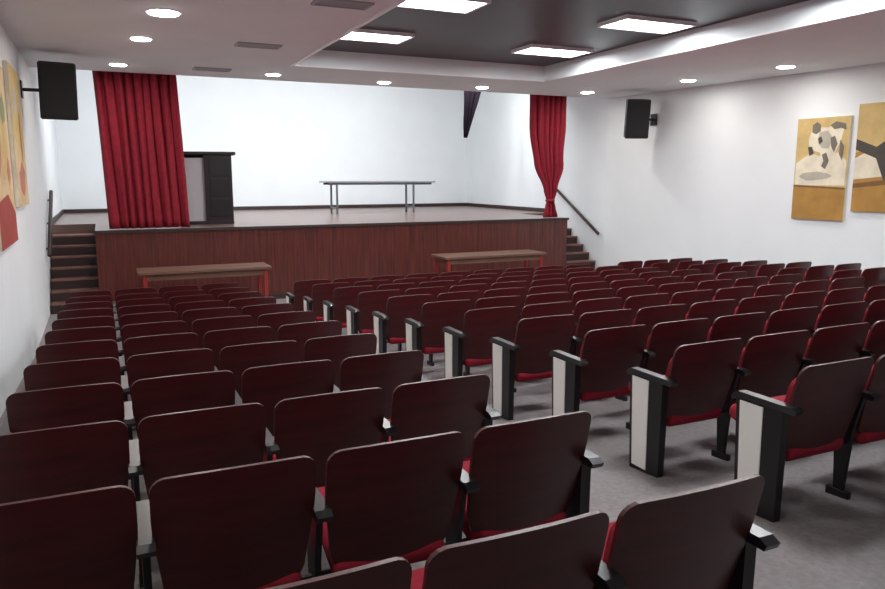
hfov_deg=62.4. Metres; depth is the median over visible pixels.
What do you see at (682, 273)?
seat
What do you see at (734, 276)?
seat
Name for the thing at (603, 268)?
seat
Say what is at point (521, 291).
seat
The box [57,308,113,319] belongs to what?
seat
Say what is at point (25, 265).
wall
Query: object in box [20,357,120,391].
seat
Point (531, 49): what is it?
fluorescent ceiling light
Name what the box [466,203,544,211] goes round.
baseboard
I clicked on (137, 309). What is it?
seat
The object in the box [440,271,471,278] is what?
seat
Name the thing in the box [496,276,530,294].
seat
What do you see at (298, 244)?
stage platform
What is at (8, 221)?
abstract painting
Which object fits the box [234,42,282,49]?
ceiling air vent
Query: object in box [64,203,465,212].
baseboard
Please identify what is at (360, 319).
seat
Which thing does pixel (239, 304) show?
seat
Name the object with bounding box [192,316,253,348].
seat
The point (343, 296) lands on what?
seat
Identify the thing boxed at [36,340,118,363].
seat
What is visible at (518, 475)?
seat
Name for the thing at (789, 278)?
seat
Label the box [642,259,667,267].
seat
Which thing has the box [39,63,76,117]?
grille
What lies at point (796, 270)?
seat
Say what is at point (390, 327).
seat
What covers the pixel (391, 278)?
seat
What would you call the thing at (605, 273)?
seat
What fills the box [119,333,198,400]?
seat
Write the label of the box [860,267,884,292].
seat
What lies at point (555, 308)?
seat
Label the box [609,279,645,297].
seat
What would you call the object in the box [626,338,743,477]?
seat
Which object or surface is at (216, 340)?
seat
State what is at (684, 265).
seat
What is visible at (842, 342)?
seat
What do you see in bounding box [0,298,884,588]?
floor
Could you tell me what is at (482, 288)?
seat
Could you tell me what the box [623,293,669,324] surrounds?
seat
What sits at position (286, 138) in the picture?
wall
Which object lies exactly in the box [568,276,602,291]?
seat
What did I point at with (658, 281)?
seat
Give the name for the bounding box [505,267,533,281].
seat
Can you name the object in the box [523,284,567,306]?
seat
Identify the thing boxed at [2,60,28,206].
abstract painting
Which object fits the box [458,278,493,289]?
seat
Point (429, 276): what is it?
seat
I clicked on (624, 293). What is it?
seat
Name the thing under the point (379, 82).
recessed light
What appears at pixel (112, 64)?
recessed light
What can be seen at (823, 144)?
abstract painting
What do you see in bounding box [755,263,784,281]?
seat
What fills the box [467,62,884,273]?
wall
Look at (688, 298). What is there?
seat
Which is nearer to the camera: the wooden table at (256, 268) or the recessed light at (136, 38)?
the recessed light at (136, 38)
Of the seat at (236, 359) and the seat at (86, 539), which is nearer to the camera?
the seat at (86, 539)
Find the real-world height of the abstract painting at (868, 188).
1.730 m
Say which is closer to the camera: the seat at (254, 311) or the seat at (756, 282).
the seat at (254, 311)
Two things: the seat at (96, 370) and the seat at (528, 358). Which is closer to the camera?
the seat at (96, 370)
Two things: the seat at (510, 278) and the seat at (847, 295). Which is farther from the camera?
the seat at (510, 278)
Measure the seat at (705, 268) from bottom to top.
0.872 m
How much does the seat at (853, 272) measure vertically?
0.872 m
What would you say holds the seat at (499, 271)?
on the floor
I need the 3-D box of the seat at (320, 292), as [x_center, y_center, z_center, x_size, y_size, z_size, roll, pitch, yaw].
[-1.632,0.236,10.338,0.620,0.872,0.540,-4,10,-24]
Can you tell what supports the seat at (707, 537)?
on the floor
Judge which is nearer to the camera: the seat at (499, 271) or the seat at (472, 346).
the seat at (472, 346)
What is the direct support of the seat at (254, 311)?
on the floor
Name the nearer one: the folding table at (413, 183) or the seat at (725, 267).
the seat at (725, 267)
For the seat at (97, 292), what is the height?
0.872 m
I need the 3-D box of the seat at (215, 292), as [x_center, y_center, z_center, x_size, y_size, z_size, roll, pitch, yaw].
[-2.943,0.304,10.041,0.623,0.872,0.540,-4,10,-24]
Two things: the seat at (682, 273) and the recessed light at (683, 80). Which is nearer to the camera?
the seat at (682, 273)
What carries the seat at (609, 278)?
on the floor
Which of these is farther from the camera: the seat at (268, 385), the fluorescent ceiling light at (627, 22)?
the fluorescent ceiling light at (627, 22)
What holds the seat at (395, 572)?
on the floor
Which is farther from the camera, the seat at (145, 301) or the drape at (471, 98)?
the drape at (471, 98)
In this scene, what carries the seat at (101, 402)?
on the floor
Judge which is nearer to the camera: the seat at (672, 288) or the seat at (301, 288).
the seat at (672, 288)
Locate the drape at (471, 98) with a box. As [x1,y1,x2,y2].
[463,91,480,137]
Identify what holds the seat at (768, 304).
on the floor
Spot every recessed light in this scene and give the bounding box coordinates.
[108,63,127,66]
[128,36,152,40]
[145,8,181,16]
[264,73,281,75]
[376,81,391,83]
[475,86,489,88]
[580,91,594,93]
[679,79,696,81]
[775,65,796,68]
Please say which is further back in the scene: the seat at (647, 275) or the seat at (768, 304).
the seat at (647, 275)
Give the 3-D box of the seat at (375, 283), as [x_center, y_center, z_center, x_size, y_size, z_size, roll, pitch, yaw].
[-1.097,0.193,10.581,0.618,0.864,0.540,-4,10,-25]
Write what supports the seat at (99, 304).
on the floor
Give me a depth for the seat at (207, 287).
10.49 m
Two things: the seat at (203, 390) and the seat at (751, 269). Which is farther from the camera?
the seat at (751, 269)
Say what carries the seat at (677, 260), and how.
on the floor
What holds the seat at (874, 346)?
on the floor
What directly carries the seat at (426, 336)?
on the floor
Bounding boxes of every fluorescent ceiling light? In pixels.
[341,28,414,43]
[397,0,491,13]
[511,44,593,57]
[596,14,697,33]
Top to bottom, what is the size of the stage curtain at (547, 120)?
3.793 m
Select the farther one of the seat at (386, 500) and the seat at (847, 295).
the seat at (847, 295)
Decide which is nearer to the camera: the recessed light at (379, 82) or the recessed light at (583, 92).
the recessed light at (379, 82)
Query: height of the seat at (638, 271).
0.872 m
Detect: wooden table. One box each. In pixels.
[136,262,271,296]
[431,249,546,274]
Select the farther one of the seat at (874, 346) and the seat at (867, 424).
the seat at (874, 346)
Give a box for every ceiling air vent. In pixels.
[192,67,231,71]
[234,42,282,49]
[310,0,374,10]
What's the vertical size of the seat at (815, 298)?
0.864 m
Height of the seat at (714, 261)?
0.872 m
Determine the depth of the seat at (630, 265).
13.20 m
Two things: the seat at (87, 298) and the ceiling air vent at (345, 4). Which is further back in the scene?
the seat at (87, 298)
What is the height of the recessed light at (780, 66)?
0.022 m
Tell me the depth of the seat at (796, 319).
5.86 m
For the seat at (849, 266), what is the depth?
10.83 m
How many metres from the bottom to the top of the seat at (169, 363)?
0.864 m
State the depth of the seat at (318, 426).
3.38 m
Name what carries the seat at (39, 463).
on the floor
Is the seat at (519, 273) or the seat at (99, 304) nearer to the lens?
the seat at (99, 304)
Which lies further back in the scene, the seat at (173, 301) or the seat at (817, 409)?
the seat at (173, 301)
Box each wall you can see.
[0,23,61,416]
[55,70,466,208]
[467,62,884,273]
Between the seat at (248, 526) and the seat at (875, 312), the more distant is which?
the seat at (875, 312)
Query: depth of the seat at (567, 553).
1.81 m
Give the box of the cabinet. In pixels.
[184,151,234,223]
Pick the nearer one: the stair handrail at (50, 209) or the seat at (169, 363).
the seat at (169, 363)
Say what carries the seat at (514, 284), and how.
on the floor
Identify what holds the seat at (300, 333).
on the floor
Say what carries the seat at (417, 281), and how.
on the floor
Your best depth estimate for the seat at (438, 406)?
3.61 m
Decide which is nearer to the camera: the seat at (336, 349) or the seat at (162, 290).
the seat at (336, 349)
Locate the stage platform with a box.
[51,206,595,313]
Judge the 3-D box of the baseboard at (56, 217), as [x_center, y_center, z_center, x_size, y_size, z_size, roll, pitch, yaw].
[-8.770,-1.789,16.679,0.030,0.100,5.170,-4,10,-24]
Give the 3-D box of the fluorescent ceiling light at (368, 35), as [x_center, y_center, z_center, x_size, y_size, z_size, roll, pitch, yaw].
[-1.064,-3.757,10.614,1.180,0.050,0.640,-4,10,-24]
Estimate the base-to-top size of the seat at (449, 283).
0.864 m
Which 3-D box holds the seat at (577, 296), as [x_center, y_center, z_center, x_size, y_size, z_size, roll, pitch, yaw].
[1.552,0.334,8.255,0.618,0.864,0.540,-4,10,-25]
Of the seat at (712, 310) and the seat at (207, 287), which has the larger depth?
the seat at (207, 287)
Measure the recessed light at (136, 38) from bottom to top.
0.022 m
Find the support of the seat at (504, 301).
on the floor
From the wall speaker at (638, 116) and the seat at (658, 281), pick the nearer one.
the seat at (658, 281)
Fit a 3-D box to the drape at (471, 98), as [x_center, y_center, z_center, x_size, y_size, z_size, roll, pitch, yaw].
[0.788,-5.062,19.186,0.503,1.874,0.110,-4,10,-24]
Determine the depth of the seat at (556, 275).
10.55 m
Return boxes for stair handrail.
[46,190,52,256]
[557,188,599,234]
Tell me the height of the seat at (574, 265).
0.872 m
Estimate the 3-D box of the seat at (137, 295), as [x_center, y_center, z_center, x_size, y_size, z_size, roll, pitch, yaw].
[-3.983,0.376,9.565,0.593,0.864,0.540,-4,10,-25]
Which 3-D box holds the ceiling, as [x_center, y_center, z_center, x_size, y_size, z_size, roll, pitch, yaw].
[3.023,-3.130,6.936,13.950,0.400,17.600,-4,10,-24]
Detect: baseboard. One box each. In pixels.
[52,209,63,224]
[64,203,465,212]
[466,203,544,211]
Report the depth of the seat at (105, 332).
5.96 m
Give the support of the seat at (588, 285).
on the floor
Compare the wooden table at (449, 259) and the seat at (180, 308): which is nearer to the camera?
the seat at (180, 308)
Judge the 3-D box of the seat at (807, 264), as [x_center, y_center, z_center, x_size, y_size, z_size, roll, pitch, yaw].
[5.562,-0.123,11.852,0.648,0.872,0.540,-4,10,-24]
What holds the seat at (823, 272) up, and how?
on the floor
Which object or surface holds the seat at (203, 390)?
on the floor
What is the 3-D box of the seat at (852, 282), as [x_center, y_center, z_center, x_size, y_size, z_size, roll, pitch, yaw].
[4.639,0.196,8.780,0.648,0.872,0.540,-4,10,-24]
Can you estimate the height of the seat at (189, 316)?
0.864 m
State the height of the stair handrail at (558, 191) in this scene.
1.121 m
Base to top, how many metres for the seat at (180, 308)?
0.864 m
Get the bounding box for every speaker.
[20,61,78,119]
[624,99,656,138]
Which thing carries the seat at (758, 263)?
on the floor
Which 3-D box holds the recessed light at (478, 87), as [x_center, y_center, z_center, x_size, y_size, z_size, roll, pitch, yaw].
[0.799,-4.168,14.722,0.300,0.022,0.300,-4,10,-24]
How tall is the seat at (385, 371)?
0.872 m
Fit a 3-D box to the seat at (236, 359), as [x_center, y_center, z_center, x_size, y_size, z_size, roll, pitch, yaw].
[-1.331,0.713,5.171,0.593,0.864,0.540,-4,10,-24]
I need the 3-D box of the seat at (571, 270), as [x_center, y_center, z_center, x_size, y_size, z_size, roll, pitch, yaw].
[2.118,-0.042,12.047,0.618,0.864,0.540,-4,10,-24]
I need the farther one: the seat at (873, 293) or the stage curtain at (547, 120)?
the stage curtain at (547, 120)
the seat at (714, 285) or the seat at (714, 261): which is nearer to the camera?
the seat at (714, 285)
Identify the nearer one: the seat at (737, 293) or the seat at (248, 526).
the seat at (248, 526)
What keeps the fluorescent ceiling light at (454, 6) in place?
attached to the ceiling
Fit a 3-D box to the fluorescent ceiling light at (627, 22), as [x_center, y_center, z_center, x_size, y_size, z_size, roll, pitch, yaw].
[2.752,-3.634,9.853,1.180,0.050,0.640,-4,10,-24]
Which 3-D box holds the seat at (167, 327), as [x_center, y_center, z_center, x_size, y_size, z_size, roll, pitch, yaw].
[-2.557,0.626,6.479,0.593,0.864,0.540,-4,10,-25]
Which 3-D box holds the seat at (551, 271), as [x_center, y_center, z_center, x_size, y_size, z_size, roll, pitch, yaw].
[1.583,-0.003,11.803,0.618,0.864,0.540,-4,10,-24]
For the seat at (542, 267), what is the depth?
12.44 m
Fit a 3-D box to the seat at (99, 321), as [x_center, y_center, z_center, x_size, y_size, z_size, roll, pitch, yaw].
[-3.428,0.605,7.017,0.595,0.872,0.540,-4,10,-25]
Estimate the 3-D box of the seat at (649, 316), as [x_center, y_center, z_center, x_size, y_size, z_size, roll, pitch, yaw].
[1.806,0.483,6.604,0.618,0.864,0.540,-4,10,-25]
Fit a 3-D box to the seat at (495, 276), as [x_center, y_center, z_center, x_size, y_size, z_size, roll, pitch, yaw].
[0.510,0.075,11.314,0.618,0.864,0.540,-4,10,-25]
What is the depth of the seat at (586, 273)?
10.79 m
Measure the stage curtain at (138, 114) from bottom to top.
3.791 m
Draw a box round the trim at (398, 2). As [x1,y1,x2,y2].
[290,0,884,81]
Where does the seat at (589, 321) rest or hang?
on the floor
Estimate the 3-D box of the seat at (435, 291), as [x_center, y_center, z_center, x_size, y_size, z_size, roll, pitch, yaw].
[-0.307,0.303,9.174,0.618,0.864,0.540,-4,10,-24]
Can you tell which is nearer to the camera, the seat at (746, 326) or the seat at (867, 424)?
the seat at (867, 424)
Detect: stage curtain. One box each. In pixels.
[92,71,189,228]
[529,94,566,216]
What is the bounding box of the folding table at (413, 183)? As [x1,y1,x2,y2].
[319,181,435,213]
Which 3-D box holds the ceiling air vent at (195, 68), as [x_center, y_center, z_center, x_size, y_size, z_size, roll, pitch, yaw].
[-3.868,-3.774,12.266,0.600,0.020,0.300,-4,10,-24]
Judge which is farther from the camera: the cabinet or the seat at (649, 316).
the cabinet
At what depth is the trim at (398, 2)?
10.12 m
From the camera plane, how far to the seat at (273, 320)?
6.66 m
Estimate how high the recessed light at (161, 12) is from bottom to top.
0.022 m
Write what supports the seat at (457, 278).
on the floor
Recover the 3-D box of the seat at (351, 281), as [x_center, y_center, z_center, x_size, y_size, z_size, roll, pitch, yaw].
[-1.491,0.138,11.285,0.618,0.864,0.540,-4,10,-24]
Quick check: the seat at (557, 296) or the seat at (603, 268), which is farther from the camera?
the seat at (603, 268)
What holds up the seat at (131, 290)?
on the floor
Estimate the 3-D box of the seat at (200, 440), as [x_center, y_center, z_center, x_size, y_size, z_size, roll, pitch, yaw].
[-1.130,0.876,3.394,0.593,0.864,0.540,-4,10,-24]
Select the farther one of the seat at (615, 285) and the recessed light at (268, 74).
the recessed light at (268, 74)
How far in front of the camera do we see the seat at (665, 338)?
5.39 m
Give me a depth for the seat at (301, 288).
10.76 m
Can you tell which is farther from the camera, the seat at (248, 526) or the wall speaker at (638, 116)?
the wall speaker at (638, 116)
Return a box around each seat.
[0,382,124,434]
[0,420,129,503]
[0,485,137,588]
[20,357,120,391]
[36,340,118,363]
[45,326,116,344]
[52,316,115,330]
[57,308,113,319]
[62,301,112,310]
[65,296,112,303]
[68,290,111,297]
[112,288,155,306]
[113,293,159,313]
[114,298,164,341]
[115,304,170,329]
[116,311,178,341]
[117,321,187,355]
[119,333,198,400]
[121,348,213,479]
[123,370,234,489]
[128,403,265,588]
[136,456,315,588]
[159,285,197,297]
[163,290,205,303]
[169,295,214,311]
[175,300,224,320]
[182,307,237,332]
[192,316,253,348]
[201,283,238,294]
[204,326,272,370]
[209,287,248,299]
[214,340,298,398]
[218,292,261,306]
[229,297,275,315]
[234,360,334,435]
[242,303,293,326]
[257,311,314,341]
[263,387,385,487]
[265,557,411,588]
[278,321,341,361]
[285,279,330,310]
[303,282,350,321]
[304,333,376,387]
[307,431,465,577]
[322,286,374,327]
[332,350,428,418]
[333,277,367,286]
[345,290,401,334]
[353,280,390,290]
[370,275,403,283]
[372,294,433,353]
[377,283,416,295]
[380,374,500,460]
[393,278,428,287]
[397,287,446,351]
[404,300,472,353]
[406,273,438,281]
[410,510,608,588]
[419,280,456,292]
[427,291,481,365]
[430,275,464,284]
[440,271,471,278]
[442,306,518,377]
[445,411,603,543]
[449,284,488,298]
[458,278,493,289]
[463,296,522,375]
[467,273,498,282]
[473,269,502,277]
[483,287,525,311]
[489,314,575,420]
[491,281,528,302]
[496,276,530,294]
[501,271,531,288]
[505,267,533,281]
[513,302,572,391]
[519,292,569,320]
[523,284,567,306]
[526,278,566,296]
[528,273,564,290]
[532,474,779,588]
[533,269,563,276]
[535,266,562,270]
[549,325,648,415]
[564,264,590,273]
[565,267,594,278]
[566,271,597,284]
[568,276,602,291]
[569,281,607,301]
[569,309,633,356]
[571,288,614,313]
[573,297,622,335]
[596,265,623,275]
[599,269,629,281]
[604,273,636,288]
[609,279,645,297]
[615,285,655,308]
[615,304,686,400]
[618,261,642,273]
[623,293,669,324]
[626,318,710,429]
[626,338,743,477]
[631,267,659,278]
[638,271,669,285]
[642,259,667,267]
[647,276,681,292]
[651,262,676,275]
[656,282,695,304]
[669,258,691,267]
[669,290,713,316]
[671,269,700,282]
[676,260,702,270]
[682,274,715,288]
[685,299,736,328]
[688,264,714,273]
[695,279,732,296]
[704,259,727,268]
[706,312,766,347]
[711,330,809,460]
[712,286,754,306]
[713,262,741,277]
[715,265,757,279]
[716,271,747,284]
[729,357,873,522]
[732,276,768,292]
[734,295,782,320]
[742,260,766,269]
[753,283,793,301]
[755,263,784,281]
[762,306,819,338]
[767,274,801,288]
[776,267,805,281]
[780,291,825,312]
[785,261,811,271]
[792,280,829,296]
[796,322,869,377]
[803,265,834,281]
[811,301,867,336]
[820,287,865,311]
[825,354,884,499]
[826,277,864,295]
[829,269,861,284]
[833,263,860,272]
[859,320,884,364]
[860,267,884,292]
[862,299,884,329]
[863,285,884,307]
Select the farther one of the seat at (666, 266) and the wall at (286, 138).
the wall at (286, 138)
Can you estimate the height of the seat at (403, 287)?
0.864 m
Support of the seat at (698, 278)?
on the floor
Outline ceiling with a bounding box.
[0,0,884,98]
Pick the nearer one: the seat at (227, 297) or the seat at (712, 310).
the seat at (712, 310)
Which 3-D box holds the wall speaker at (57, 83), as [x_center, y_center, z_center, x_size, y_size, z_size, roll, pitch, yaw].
[-5.684,-2.956,10.576,0.734,0.844,0.572,-4,10,-24]
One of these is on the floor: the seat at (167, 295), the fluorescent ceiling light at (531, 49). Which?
the seat at (167, 295)
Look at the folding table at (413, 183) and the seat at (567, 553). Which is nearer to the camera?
the seat at (567, 553)
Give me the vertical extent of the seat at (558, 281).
0.864 m
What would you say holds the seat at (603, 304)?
on the floor
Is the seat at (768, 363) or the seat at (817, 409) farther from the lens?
the seat at (768, 363)
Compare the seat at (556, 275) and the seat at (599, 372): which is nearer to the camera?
the seat at (599, 372)
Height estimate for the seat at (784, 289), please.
0.864 m
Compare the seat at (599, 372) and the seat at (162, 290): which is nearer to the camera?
the seat at (599, 372)
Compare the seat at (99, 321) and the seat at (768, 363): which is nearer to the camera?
the seat at (768, 363)
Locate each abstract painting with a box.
[0,66,17,251]
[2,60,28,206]
[791,115,852,220]
[850,102,884,212]
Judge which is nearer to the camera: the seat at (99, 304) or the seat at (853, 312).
the seat at (853, 312)
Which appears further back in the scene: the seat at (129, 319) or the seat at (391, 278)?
the seat at (391, 278)
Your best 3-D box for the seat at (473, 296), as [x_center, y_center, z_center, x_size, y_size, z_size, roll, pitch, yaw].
[0.086,0.358,8.470,0.618,0.864,0.540,-4,10,-25]
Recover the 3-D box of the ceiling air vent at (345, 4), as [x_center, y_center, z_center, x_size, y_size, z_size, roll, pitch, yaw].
[-1.042,-3.027,7.617,0.600,0.020,0.300,-4,10,-24]
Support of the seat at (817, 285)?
on the floor

